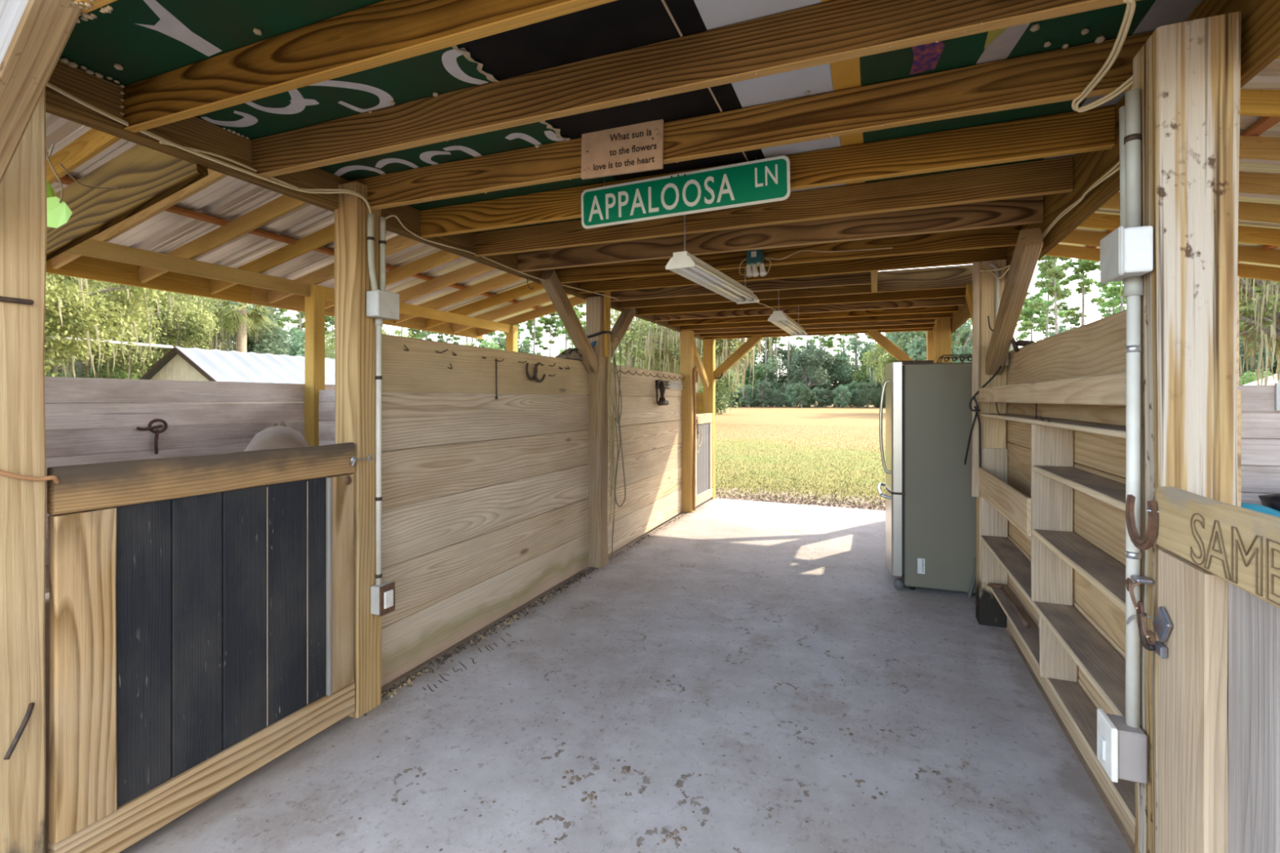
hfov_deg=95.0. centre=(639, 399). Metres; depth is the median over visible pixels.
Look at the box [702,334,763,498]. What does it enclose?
timber post
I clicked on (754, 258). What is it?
light
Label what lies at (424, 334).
pine tree
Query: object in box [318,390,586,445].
wall
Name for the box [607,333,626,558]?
rope
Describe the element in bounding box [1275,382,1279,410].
plate
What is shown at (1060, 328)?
broadleaf tree
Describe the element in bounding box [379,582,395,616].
switch plate
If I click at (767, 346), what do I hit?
pine tree
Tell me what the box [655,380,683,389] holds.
bracket
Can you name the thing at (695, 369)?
hose
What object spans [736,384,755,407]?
bush
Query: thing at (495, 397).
hanging rod
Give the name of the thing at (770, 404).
bush
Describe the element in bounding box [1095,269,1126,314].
pine tree
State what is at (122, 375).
shrub
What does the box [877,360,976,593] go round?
fridge
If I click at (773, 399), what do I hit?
bush
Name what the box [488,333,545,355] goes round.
broadleaf tree
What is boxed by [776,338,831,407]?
broadleaf tree
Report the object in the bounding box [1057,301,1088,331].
pine tree
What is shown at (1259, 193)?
shed roof
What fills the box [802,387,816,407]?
bush
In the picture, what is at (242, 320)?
tree
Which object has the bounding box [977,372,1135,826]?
shelf unit
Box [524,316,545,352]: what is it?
pine tree
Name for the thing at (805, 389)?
bush
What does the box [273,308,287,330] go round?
pine tree
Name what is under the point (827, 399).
bush
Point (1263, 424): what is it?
wall
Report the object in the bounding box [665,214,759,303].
light
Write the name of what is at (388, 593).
switch
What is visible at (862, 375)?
broadleaf tree
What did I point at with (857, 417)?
ground
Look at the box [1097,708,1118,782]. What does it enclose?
switch
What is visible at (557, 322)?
pine tree
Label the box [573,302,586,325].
pine tree
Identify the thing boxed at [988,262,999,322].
hook
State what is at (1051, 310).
pine tree
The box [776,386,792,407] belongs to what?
bush
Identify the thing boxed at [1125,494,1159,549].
horseshoe
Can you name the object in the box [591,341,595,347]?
rope
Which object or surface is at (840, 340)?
pine tree
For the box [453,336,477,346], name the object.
pine tree
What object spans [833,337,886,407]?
broadleaf tree
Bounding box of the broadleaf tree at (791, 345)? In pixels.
[760,341,806,406]
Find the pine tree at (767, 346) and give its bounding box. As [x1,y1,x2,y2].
[763,336,785,406]
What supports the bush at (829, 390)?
on the ground at (857, 417)
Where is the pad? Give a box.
[555,347,583,360]
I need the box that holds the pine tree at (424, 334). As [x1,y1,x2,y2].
[415,331,439,339]
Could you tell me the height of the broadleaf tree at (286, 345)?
13.673 m
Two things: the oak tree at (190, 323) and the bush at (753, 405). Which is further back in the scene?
the bush at (753, 405)
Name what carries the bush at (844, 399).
on the ground at (857, 417)
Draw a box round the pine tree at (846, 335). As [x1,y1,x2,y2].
[844,333,857,407]
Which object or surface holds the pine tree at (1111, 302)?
on the ground at (857, 417)
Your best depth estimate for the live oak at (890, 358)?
62.23 m
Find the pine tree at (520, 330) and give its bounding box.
[503,321,528,343]
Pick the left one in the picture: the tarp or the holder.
the holder
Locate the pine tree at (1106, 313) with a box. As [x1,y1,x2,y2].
[1091,282,1126,318]
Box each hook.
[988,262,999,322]
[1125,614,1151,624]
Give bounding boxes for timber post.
[0,0,82,852]
[304,284,324,446]
[334,182,382,718]
[506,325,517,351]
[540,269,635,568]
[680,330,709,512]
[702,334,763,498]
[866,329,934,363]
[933,318,951,363]
[965,227,1043,627]
[1133,11,1241,852]
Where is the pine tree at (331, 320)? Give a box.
[324,315,334,347]
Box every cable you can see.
[46,82,617,299]
[979,0,1135,279]
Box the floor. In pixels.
[119,497,1132,852]
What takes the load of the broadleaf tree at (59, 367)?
on the ground at (857, 417)
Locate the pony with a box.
[244,421,309,451]
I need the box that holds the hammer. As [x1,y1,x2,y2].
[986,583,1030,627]
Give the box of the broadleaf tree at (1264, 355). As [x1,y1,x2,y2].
[1239,333,1279,378]
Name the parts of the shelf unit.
panel, panel, panel, shelf, rail, shelf, shelf, shelf, shelf, shelf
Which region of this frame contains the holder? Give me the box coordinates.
[655,379,669,405]
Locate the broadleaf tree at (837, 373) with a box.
[820,355,859,407]
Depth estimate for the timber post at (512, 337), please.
9.48 m
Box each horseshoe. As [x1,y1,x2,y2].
[525,362,537,380]
[533,362,545,382]
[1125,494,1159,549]
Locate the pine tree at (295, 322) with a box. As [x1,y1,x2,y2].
[290,312,304,334]
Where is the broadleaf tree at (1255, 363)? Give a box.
[1239,337,1265,385]
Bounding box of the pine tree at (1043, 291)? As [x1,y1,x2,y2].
[1035,259,1066,337]
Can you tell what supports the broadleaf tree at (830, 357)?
on the ground at (857, 417)
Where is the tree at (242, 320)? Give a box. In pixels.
[203,298,284,352]
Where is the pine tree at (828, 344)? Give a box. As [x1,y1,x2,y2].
[817,334,839,405]
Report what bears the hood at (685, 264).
attached to the light at (683, 264)
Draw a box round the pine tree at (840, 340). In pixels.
[831,334,853,348]
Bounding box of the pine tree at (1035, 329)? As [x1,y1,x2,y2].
[1014,295,1046,340]
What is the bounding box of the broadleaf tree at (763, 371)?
[732,362,769,406]
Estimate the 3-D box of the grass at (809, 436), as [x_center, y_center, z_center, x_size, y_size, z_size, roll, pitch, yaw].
[4.917,1.418,21.284,15.865,0.054,26.036,0,0,22]
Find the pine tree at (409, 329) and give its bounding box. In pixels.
[407,328,432,340]
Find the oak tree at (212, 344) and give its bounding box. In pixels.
[68,293,257,378]
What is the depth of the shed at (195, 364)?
21.73 m
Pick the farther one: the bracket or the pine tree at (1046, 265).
the pine tree at (1046, 265)
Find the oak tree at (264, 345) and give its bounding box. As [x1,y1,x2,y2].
[193,296,291,355]
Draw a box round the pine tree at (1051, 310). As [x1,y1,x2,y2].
[1035,297,1062,342]
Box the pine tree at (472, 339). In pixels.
[471,337,483,346]
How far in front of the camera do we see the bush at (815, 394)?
105.75 m
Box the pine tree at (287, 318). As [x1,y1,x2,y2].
[281,311,304,344]
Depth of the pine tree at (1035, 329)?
118.12 m
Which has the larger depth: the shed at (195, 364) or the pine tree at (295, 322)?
the pine tree at (295, 322)
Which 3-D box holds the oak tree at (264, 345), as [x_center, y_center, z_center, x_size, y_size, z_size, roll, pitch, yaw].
[-26.192,-2.564,37.712,6.677,8.734,7.084,0,0,-35]
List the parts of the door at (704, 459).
rail, rail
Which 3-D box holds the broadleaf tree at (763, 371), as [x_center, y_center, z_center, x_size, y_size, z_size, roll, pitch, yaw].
[21.505,-3.676,118.985,9.837,11.040,10.221,0,0,16]
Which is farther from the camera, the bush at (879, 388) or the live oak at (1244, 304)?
the bush at (879, 388)
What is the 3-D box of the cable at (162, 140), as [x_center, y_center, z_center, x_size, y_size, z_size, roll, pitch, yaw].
[-0.978,-0.850,3.330,0.195,0.162,3.778,0,0,22]
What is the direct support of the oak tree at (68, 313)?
on the ground at (857, 417)
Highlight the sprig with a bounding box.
[45,143,120,228]
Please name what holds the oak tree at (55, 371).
on the ground at (857, 417)
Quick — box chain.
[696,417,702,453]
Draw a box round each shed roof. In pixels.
[45,112,585,339]
[859,55,1279,281]
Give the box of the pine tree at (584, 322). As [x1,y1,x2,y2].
[580,318,586,333]
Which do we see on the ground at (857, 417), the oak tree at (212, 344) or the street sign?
the oak tree at (212, 344)
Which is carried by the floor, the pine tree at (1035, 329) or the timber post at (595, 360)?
the timber post at (595, 360)
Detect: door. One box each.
[47,442,373,852]
[695,413,712,506]
[1155,486,1279,852]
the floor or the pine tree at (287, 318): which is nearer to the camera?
the floor
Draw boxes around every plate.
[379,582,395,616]
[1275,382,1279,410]
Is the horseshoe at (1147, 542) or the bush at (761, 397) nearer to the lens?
the horseshoe at (1147, 542)
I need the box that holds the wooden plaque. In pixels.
[581,119,663,179]
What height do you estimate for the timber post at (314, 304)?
2.600 m
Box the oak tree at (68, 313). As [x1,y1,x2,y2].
[44,272,174,404]
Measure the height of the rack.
0.070 m
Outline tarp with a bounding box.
[1240,502,1279,517]
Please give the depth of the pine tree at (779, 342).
127.50 m
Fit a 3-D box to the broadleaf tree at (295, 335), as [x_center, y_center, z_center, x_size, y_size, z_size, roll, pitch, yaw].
[-59.373,-5.415,102.401,11.557,14.938,12.645,0,0,13]
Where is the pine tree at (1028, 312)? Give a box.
[1018,292,1046,342]
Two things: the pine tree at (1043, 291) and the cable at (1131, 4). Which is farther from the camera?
the pine tree at (1043, 291)
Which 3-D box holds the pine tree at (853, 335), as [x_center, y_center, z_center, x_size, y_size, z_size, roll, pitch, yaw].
[50.638,-8.064,137.801,5.247,19.399,4.757,0,0,-10]
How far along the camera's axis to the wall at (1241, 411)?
6.16 m
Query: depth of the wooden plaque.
2.15 m
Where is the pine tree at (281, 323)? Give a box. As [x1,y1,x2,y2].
[266,310,286,333]
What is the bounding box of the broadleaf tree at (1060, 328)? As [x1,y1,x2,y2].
[1038,317,1102,339]
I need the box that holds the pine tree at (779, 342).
[766,337,782,353]
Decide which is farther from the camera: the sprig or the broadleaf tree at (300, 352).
the broadleaf tree at (300, 352)
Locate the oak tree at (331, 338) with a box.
[324,324,413,359]
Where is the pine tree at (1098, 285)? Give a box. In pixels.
[1094,267,1126,311]
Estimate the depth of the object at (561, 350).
66.99 m
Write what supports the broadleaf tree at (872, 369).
on the ground at (857, 417)
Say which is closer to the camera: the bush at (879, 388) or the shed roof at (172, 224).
the shed roof at (172, 224)
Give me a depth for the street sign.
2.48 m
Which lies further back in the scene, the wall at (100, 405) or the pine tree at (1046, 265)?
the pine tree at (1046, 265)
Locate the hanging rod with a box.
[494,358,497,399]
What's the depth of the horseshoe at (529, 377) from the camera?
4.02 m
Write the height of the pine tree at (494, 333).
20.460 m
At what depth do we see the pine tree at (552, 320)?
134.70 m
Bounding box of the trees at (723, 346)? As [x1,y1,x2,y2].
[610,308,778,395]
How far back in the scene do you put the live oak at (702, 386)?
43.33 m
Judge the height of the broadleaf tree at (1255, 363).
11.144 m
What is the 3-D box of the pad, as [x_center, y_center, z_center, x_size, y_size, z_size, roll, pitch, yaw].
[-0.533,-0.367,4.701,0.106,0.090,0.374,0,0,22]
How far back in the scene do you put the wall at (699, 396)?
8.38 m
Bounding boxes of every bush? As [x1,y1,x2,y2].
[716,390,733,405]
[725,391,737,407]
[734,390,743,407]
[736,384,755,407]
[746,390,760,407]
[752,378,773,407]
[764,388,777,407]
[770,388,785,407]
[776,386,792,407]
[784,384,800,408]
[789,382,813,408]
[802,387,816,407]
[808,386,826,407]
[817,388,834,407]
[827,388,839,407]
[831,383,852,408]
[842,382,859,407]
[848,380,871,407]
[856,379,879,408]
[865,381,884,408]
[877,390,885,408]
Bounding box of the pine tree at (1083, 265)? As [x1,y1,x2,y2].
[1057,258,1106,325]
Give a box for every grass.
[715,423,885,505]
[715,483,885,511]
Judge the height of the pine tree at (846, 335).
25.257 m
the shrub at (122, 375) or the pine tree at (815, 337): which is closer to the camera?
the shrub at (122, 375)
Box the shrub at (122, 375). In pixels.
[45,360,139,430]
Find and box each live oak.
[610,320,679,373]
[616,327,717,392]
[860,319,972,388]
[884,320,1018,362]
[1239,280,1279,381]
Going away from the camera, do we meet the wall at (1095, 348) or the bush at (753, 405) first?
the wall at (1095, 348)
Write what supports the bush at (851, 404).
on the ground at (857, 417)
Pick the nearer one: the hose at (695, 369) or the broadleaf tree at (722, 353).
the hose at (695, 369)
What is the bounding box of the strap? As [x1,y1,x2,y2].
[586,330,613,337]
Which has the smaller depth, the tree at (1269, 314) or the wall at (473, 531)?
the wall at (473, 531)
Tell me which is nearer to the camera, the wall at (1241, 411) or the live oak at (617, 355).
the wall at (1241, 411)
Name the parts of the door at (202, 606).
rail, rail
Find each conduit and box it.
[366,213,399,616]
[1097,88,1152,783]
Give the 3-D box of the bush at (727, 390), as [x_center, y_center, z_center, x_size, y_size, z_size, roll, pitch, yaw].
[15.505,-0.817,109.083,3.785,4.932,4.142,0,0,-11]
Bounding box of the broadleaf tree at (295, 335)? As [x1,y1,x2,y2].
[271,325,334,358]
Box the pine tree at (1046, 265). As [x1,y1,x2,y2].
[1027,255,1072,334]
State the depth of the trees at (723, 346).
32.79 m
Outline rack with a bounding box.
[937,354,972,363]
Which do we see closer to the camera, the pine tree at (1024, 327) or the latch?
the latch
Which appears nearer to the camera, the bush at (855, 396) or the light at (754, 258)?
the light at (754, 258)
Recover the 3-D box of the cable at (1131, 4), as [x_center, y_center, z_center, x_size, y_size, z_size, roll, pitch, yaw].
[1.660,-0.791,2.416,0.215,0.151,2.622,0,0,24]
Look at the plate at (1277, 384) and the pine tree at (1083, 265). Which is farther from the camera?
the pine tree at (1083, 265)
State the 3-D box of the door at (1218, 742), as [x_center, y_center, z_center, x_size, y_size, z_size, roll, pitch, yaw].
[0.994,0.780,0.862,0.064,1.184,0.878,0,0,22]
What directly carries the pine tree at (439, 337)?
on the ground at (857, 417)
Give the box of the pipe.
[48,335,173,348]
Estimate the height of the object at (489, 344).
9.140 m
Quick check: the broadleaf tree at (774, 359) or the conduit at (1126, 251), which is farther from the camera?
the broadleaf tree at (774, 359)
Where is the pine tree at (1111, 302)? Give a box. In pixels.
[1105,280,1125,306]
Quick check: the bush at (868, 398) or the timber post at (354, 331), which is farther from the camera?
the bush at (868, 398)
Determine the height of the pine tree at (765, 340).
20.558 m
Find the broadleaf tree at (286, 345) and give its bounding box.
[280,338,293,355]
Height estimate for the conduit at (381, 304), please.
1.803 m
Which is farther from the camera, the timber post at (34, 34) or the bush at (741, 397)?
the bush at (741, 397)
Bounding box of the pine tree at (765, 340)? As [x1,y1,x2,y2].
[755,337,774,407]
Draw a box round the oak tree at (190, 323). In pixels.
[44,273,222,429]
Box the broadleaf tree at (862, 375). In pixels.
[850,361,884,407]
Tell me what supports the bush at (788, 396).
on the ground at (857, 417)
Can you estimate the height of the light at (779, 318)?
0.362 m
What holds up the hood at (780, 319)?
attached to the light at (779, 318)
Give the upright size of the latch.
0.131 m
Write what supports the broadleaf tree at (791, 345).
on the ground at (857, 417)
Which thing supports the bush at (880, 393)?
on the ground at (857, 417)
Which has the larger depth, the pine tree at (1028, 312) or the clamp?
the pine tree at (1028, 312)
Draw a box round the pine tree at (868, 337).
[864,333,874,405]
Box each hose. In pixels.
[692,367,697,511]
[967,557,976,598]
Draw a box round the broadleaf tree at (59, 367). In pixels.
[44,355,68,404]
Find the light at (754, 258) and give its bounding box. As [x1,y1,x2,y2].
[738,247,892,277]
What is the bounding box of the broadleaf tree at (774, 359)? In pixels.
[733,342,783,406]
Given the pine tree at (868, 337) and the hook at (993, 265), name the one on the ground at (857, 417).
the pine tree at (868, 337)
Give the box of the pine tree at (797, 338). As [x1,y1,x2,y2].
[777,336,804,406]
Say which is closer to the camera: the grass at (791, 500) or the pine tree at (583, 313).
the grass at (791, 500)
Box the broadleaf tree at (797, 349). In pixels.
[781,346,831,404]
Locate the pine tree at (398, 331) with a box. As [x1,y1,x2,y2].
[393,327,406,335]
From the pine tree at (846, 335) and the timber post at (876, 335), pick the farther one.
the pine tree at (846, 335)
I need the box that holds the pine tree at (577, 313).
[561,308,583,347]
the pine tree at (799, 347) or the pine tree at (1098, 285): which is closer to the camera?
the pine tree at (1098, 285)
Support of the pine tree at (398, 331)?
on the ground at (857, 417)
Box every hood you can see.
[668,252,759,302]
[770,311,807,335]
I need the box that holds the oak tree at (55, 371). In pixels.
[44,281,222,404]
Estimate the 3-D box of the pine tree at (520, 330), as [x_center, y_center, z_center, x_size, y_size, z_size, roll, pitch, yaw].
[-26.247,-9.589,125.250,5.442,22.488,5.300,0,0,-41]
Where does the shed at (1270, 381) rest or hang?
on the ground at (857, 417)
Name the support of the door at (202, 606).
attached to the timber post at (34, 34)
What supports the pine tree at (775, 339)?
on the ground at (857, 417)
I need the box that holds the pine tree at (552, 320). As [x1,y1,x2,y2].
[537,311,560,356]
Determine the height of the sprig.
0.316 m
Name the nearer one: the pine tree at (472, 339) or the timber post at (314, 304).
the timber post at (314, 304)
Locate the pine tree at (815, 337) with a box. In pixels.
[805,334,827,407]
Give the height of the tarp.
0.470 m
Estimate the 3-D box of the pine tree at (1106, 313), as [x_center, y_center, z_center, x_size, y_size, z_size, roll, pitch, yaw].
[88.263,-10.299,110.464,6.154,23.935,6.319,0,0,-20]
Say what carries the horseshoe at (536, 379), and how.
attached to the wall at (473, 531)
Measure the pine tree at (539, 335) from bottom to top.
19.341 m
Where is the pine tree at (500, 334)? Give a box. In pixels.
[497,325,519,337]
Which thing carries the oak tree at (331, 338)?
on the ground at (857, 417)
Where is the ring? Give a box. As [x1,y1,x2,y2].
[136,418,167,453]
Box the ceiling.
[45,0,1279,340]
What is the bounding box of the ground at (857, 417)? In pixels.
[44,401,1134,852]
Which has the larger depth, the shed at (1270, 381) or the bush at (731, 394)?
the bush at (731, 394)
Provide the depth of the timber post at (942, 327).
6.23 m
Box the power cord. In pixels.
[964,365,1001,466]
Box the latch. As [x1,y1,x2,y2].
[1125,574,1173,658]
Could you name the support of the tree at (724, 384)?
on the ground at (857, 417)
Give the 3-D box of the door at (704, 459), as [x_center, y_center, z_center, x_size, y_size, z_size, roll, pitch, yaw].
[0.832,0.779,7.837,0.051,1.184,0.891,0,0,22]
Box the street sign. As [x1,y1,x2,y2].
[581,155,790,228]
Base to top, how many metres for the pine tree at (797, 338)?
22.475 m
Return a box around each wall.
[44,376,334,592]
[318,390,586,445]
[381,333,682,687]
[624,392,703,426]
[1006,275,1240,843]
[1236,385,1279,506]
[1240,411,1279,466]
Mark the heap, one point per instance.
(1273, 501)
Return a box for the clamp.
[987,315,1034,351]
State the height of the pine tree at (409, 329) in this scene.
21.393 m
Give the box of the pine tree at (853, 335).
[845,333,865,368]
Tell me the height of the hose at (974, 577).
0.291 m
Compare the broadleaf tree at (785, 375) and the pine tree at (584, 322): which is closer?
the broadleaf tree at (785, 375)
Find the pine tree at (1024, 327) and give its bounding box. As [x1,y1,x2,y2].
[1010,291,1034,351]
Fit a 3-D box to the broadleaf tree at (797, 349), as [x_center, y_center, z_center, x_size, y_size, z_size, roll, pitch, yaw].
[35.906,-5.271,126.111,11.343,14.077,11.118,0,0,-34]
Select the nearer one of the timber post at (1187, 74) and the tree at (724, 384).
the timber post at (1187, 74)
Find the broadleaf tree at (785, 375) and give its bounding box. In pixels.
[773,375,800,406]
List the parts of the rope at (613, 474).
cord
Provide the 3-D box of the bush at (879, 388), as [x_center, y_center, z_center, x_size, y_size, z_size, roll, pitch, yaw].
[42.490,-0.975,105.483,4.056,5.078,3.976,0,0,-8]
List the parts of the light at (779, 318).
plate, plate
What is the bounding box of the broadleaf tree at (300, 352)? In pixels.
[290,340,334,359]
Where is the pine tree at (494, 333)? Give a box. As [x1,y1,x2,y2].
[478,331,499,347]
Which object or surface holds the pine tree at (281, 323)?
on the ground at (857, 417)
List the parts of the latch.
hasp plate, hasp plate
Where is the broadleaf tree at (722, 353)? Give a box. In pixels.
[717,353,743,393]
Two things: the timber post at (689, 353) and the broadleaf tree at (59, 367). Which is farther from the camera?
the broadleaf tree at (59, 367)
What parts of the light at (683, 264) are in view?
plate, chain, plate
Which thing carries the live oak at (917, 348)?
on the ground at (857, 417)
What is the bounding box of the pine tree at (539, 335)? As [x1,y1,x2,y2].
[524,325,544,355]
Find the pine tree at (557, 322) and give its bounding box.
[555,306,578,348]
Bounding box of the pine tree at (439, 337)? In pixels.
[436,333,459,344]
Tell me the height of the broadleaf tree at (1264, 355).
13.958 m
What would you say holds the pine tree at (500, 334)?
on the ground at (857, 417)
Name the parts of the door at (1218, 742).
rail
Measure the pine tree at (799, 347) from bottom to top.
23.083 m
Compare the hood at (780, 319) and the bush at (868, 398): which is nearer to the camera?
the hood at (780, 319)
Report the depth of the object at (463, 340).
70.83 m
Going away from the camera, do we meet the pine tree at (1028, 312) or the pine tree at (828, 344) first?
the pine tree at (1028, 312)
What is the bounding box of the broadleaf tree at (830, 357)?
[800,351,841,406]
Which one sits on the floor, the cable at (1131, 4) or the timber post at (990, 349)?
the timber post at (990, 349)
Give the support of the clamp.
attached to the timber post at (990, 349)
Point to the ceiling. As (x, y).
(464, 122)
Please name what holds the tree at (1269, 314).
on the ground at (857, 417)
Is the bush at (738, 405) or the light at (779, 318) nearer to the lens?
the light at (779, 318)
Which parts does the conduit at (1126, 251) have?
switch lever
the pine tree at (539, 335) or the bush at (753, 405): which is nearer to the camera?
the bush at (753, 405)
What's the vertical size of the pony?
1.221 m
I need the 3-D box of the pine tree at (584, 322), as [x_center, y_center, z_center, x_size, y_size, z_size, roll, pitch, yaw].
[-12.874,-8.973,135.389,4.938,21.233,5.070,0,0,8]
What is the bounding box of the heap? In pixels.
[1257,493,1279,511]
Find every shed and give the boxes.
[139,346,334,426]
[1244,373,1279,385]
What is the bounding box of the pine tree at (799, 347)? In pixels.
[798,335,816,349]
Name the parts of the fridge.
handle, handle, door, freezer drawer, kick plate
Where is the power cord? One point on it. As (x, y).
(976, 407)
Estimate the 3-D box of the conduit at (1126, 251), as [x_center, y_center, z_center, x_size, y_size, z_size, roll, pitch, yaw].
[1.155,0.080,1.400,0.082,1.637,0.133,0,0,22]
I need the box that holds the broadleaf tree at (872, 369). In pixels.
[866,345,888,406]
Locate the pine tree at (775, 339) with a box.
[766,337,781,406]
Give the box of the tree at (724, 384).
[696,355,743,414]
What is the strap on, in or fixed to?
attached to the timber post at (595, 360)
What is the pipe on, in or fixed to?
attached to the post
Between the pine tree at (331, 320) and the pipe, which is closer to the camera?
the pipe
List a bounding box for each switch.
[383,589,393,608]
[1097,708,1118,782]
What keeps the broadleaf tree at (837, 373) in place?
on the ground at (857, 417)
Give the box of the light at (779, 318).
[767,290,807,336]
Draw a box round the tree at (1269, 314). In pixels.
[1120,277,1279,385]
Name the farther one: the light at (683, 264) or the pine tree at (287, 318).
the pine tree at (287, 318)

